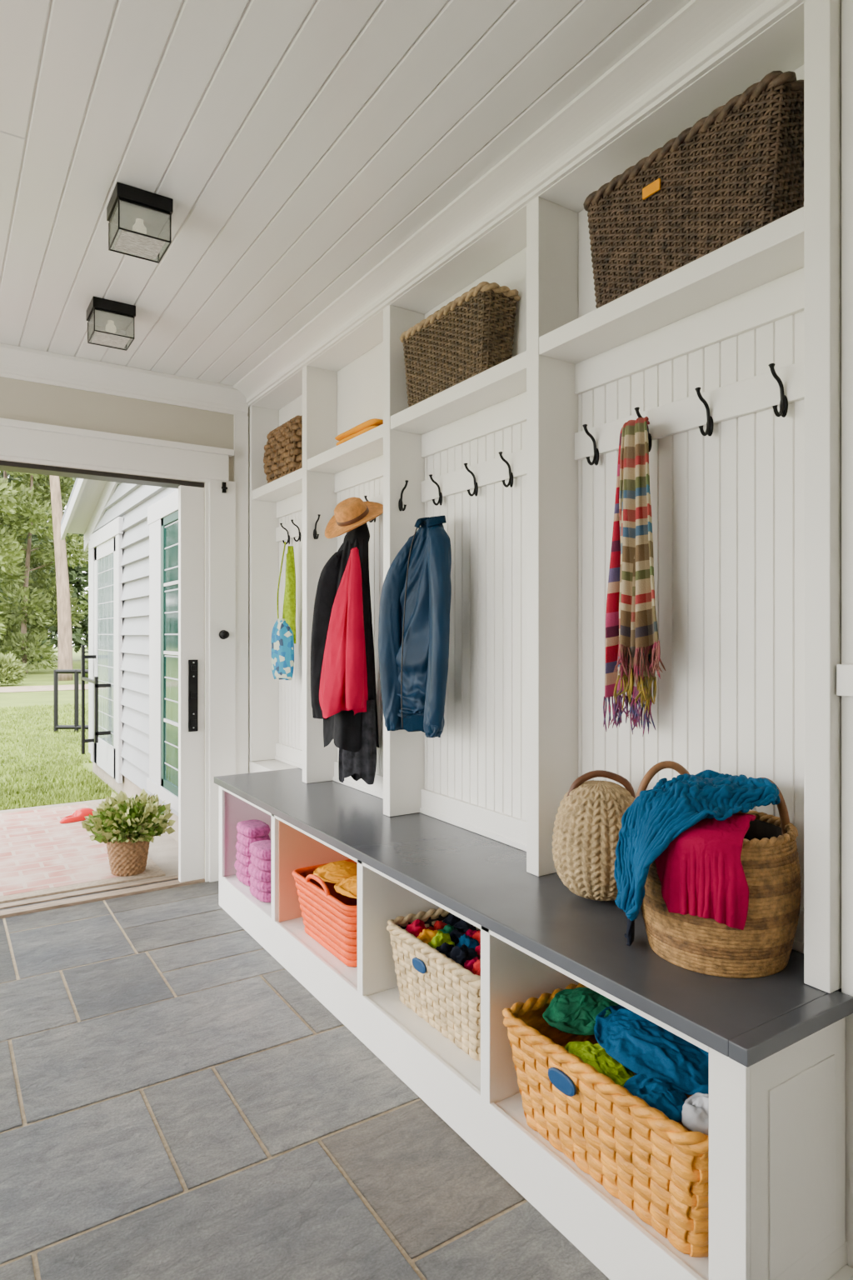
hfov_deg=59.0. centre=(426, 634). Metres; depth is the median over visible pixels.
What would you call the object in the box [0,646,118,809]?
ground
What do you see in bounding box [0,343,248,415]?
crown molding
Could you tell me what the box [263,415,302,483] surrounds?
wicker basket
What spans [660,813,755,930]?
cloth
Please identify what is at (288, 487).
shelf
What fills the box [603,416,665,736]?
striped scarf
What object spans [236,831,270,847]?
knit blanket
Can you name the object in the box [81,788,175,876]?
potted plant
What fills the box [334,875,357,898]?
folded clothes
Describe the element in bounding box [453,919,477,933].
toy
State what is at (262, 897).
knit blanket
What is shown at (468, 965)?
toy
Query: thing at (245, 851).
knit blanket
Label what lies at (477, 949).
toy
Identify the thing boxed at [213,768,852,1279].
storage bench
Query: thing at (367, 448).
shelf
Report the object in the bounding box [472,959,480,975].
toy
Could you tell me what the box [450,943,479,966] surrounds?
toy
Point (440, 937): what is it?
toy
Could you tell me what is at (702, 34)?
crown molding
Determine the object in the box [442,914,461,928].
toy
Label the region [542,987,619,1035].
folded clothes
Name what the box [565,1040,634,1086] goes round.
folded clothes
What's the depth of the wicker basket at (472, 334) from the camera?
2.39 m
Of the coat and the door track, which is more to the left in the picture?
the door track
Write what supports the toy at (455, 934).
in the rattan basket at (442, 992)
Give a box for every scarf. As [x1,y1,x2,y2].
[282,545,296,644]
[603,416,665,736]
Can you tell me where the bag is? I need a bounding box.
[551,770,635,900]
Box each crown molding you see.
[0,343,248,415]
[233,0,805,407]
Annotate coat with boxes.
[310,522,379,784]
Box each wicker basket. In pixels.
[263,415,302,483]
[400,281,519,407]
[583,70,804,309]
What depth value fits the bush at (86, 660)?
20.27 m
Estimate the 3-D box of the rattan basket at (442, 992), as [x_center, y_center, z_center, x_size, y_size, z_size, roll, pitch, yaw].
[0.122,1.000,2.208,0.306,0.241,0.506,0,0,-33]
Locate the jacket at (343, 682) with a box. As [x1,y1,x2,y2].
[319,547,368,718]
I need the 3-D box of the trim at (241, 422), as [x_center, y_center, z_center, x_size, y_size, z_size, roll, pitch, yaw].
[-0.972,0.055,3.952,0.075,2.410,0.012,0,0,-33]
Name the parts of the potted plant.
pot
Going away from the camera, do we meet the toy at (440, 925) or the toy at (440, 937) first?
the toy at (440, 937)
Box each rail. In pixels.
[53,669,88,732]
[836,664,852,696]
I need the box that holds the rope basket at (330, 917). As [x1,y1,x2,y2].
[292,859,357,966]
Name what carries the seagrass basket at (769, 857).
on the storage bench
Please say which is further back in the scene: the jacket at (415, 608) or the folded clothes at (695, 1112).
the jacket at (415, 608)
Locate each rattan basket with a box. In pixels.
[386,907,480,1061]
[502,982,709,1257]
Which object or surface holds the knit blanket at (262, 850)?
on the knit blanket at (264, 865)
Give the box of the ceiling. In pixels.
[0,0,690,385]
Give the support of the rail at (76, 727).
on the ground at (42, 677)
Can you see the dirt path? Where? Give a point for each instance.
(27, 688)
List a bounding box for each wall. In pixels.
[0,376,279,879]
[281,64,804,788]
[841,0,852,1268]
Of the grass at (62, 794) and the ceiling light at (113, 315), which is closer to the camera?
the ceiling light at (113, 315)
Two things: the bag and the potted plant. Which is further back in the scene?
the potted plant
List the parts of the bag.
handle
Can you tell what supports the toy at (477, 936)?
in the rattan basket at (442, 992)
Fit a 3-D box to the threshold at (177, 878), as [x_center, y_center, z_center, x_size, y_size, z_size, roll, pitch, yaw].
[-2.459,1.267,3.098,3.050,0.026,0.035,0,0,-33]
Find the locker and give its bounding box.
[250,0,841,993]
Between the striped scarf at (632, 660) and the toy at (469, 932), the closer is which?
the striped scarf at (632, 660)
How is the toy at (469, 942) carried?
in the rattan basket at (442, 992)
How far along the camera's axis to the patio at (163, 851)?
4.37 m
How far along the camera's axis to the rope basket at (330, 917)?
2.65 m
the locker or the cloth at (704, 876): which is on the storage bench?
the locker
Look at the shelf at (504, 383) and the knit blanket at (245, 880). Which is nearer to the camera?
the shelf at (504, 383)
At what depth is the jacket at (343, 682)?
2.92 m
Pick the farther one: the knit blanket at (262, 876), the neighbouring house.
the neighbouring house
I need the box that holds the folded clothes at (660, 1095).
[624,1074,687,1122]
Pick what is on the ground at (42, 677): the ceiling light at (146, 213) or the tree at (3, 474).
the tree at (3, 474)
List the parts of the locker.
rail, hook rail, rail, beadboard panel, rail, rail, beadboard panel, hook rail, rail, hook rail, rail, beadboard panel, rail, hook rail, beadboard panel, rail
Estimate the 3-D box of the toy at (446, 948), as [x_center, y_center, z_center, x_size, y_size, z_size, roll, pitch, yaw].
[0.057,0.919,2.173,0.085,0.071,0.074,0,0,-15]
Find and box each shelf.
[252,467,302,502]
[307,424,383,474]
[390,350,526,434]
[539,206,804,364]
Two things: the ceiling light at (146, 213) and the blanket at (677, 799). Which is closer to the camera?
the blanket at (677, 799)
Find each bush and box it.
[0,651,27,684]
[85,658,88,681]
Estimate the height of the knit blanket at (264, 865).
0.047 m
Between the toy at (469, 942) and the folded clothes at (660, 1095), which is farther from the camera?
the toy at (469, 942)
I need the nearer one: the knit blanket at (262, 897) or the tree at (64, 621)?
the knit blanket at (262, 897)
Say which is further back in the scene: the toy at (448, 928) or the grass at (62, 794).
the grass at (62, 794)
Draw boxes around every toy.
[405,918,429,937]
[416,929,438,944]
[428,930,454,949]
[429,920,447,930]
[435,942,454,958]
[437,924,455,934]
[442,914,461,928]
[450,928,464,945]
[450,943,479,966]
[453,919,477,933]
[455,933,479,949]
[462,928,477,938]
[463,957,479,974]
[472,930,480,944]
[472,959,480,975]
[475,944,480,959]
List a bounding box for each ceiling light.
[85,296,135,350]
[106,181,173,263]
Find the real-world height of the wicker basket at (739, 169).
0.301 m
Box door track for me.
[0,460,204,488]
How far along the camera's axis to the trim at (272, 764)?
3.86 m
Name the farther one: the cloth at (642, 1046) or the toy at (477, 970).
the toy at (477, 970)
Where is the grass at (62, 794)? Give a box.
[0,702,117,810]
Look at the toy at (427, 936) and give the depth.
2.24 m
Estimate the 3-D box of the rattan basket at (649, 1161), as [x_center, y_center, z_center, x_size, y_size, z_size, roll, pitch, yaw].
[0.468,0.994,1.621,0.379,0.252,0.575,0,0,-33]
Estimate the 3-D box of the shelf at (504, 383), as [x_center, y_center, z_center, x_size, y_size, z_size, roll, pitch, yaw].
[0.137,-0.771,2.463,0.148,0.048,0.757,0,0,-33]
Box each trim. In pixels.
[234,414,248,774]
[249,759,299,773]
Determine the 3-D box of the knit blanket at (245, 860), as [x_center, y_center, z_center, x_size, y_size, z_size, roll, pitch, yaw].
[-0.788,1.008,3.422,0.126,0.047,0.194,0,0,-33]
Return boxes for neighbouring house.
[60,478,178,842]
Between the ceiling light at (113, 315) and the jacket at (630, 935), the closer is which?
the jacket at (630, 935)
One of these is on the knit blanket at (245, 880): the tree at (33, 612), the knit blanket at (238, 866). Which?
the knit blanket at (238, 866)
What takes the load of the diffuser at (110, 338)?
attached to the ceiling light at (113, 315)
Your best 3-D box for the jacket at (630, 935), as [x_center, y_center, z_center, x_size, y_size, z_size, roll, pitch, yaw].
[0.496,0.496,1.605,0.145,0.326,0.092,0,0,13]
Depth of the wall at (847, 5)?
1.40 m
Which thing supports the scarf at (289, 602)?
hanging from the locker
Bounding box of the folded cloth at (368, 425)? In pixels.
[335,418,383,445]
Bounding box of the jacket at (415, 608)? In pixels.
[378,515,451,739]
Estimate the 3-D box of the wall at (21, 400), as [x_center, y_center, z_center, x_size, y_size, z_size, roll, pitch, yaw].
[-2.448,-0.005,3.090,3.860,2.530,0.150,0,0,-33]
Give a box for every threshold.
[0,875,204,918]
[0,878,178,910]
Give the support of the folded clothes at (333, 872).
in the rope basket at (330, 917)
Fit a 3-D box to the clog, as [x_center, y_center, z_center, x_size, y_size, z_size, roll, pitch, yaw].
[-2.369,1.220,5.116,0.095,0.072,0.249,0,0,38]
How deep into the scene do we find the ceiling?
1.91 m
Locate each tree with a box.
[0,470,69,666]
[0,470,88,673]
[0,477,24,639]
[49,475,73,680]
[79,589,88,649]
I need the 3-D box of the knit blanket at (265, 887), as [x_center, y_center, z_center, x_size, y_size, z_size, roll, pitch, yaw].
[-0.680,1.052,3.224,0.126,0.047,0.197,0,0,-33]
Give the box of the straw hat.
[325,496,383,538]
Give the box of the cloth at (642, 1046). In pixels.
[594,1005,709,1094]
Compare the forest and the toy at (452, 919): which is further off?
the forest
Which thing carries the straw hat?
hanging from the locker
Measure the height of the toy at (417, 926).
0.066 m
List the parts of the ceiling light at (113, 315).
bulb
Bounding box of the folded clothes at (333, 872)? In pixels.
[313,860,357,883]
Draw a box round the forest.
[0,473,88,653]
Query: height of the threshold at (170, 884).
0.032 m
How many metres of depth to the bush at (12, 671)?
19.07 m
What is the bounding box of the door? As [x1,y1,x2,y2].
[178,481,229,882]
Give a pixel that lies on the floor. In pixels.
(176, 1103)
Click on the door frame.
(20, 441)
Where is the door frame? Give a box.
[0,417,235,882]
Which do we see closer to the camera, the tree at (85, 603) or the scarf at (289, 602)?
the scarf at (289, 602)
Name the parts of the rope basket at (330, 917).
handle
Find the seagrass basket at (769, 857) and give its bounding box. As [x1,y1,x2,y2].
[635,760,801,978]
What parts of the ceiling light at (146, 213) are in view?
bulb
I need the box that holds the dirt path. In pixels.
[0,684,88,692]
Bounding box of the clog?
[59,807,94,823]
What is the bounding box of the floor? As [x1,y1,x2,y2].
[0,880,609,1279]
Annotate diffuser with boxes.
[91,329,129,348]
[114,227,164,259]
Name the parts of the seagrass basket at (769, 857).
handle, handle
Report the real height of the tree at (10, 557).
9.734 m
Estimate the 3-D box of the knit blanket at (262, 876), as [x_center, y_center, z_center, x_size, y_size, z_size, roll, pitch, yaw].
[-0.686,1.008,3.223,0.124,0.047,0.198,0,0,-33]
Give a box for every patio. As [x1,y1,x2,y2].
[0,799,178,904]
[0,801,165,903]
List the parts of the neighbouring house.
handle, sash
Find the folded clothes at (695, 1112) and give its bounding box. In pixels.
[681,1092,709,1135]
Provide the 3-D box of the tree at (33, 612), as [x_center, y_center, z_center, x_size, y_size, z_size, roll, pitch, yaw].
[-13.583,-3.495,25.686,4.077,9.578,4.224,0,0,15]
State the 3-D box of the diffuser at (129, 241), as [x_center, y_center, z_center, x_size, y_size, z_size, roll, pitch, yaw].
[-0.844,-1.150,2.218,0.118,0.010,0.118,0,0,-33]
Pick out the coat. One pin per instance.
(356, 737)
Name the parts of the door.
panel, pull plate, knob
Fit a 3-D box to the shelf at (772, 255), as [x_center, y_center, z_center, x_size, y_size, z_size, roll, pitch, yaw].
[0.575,-0.791,1.788,0.148,0.048,0.753,0,0,-33]
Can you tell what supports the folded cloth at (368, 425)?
on the locker
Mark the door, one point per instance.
(191, 499)
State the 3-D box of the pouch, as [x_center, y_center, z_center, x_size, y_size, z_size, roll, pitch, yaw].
[-0.709,-0.120,3.707,0.175,0.681,0.072,0,0,44]
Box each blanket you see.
[234,860,250,876]
[235,840,251,856]
[235,851,251,866]
[235,871,250,886]
[236,819,269,837]
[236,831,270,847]
[248,863,271,881]
[249,840,271,859]
[249,884,271,902]
[250,854,271,871]
[250,875,271,892]
[621,768,787,922]
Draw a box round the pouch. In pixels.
[271,541,294,679]
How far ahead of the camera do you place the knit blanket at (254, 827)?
3.37 m
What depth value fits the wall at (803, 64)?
2.88 m
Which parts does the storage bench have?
panel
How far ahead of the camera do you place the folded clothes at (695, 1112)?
1.39 m

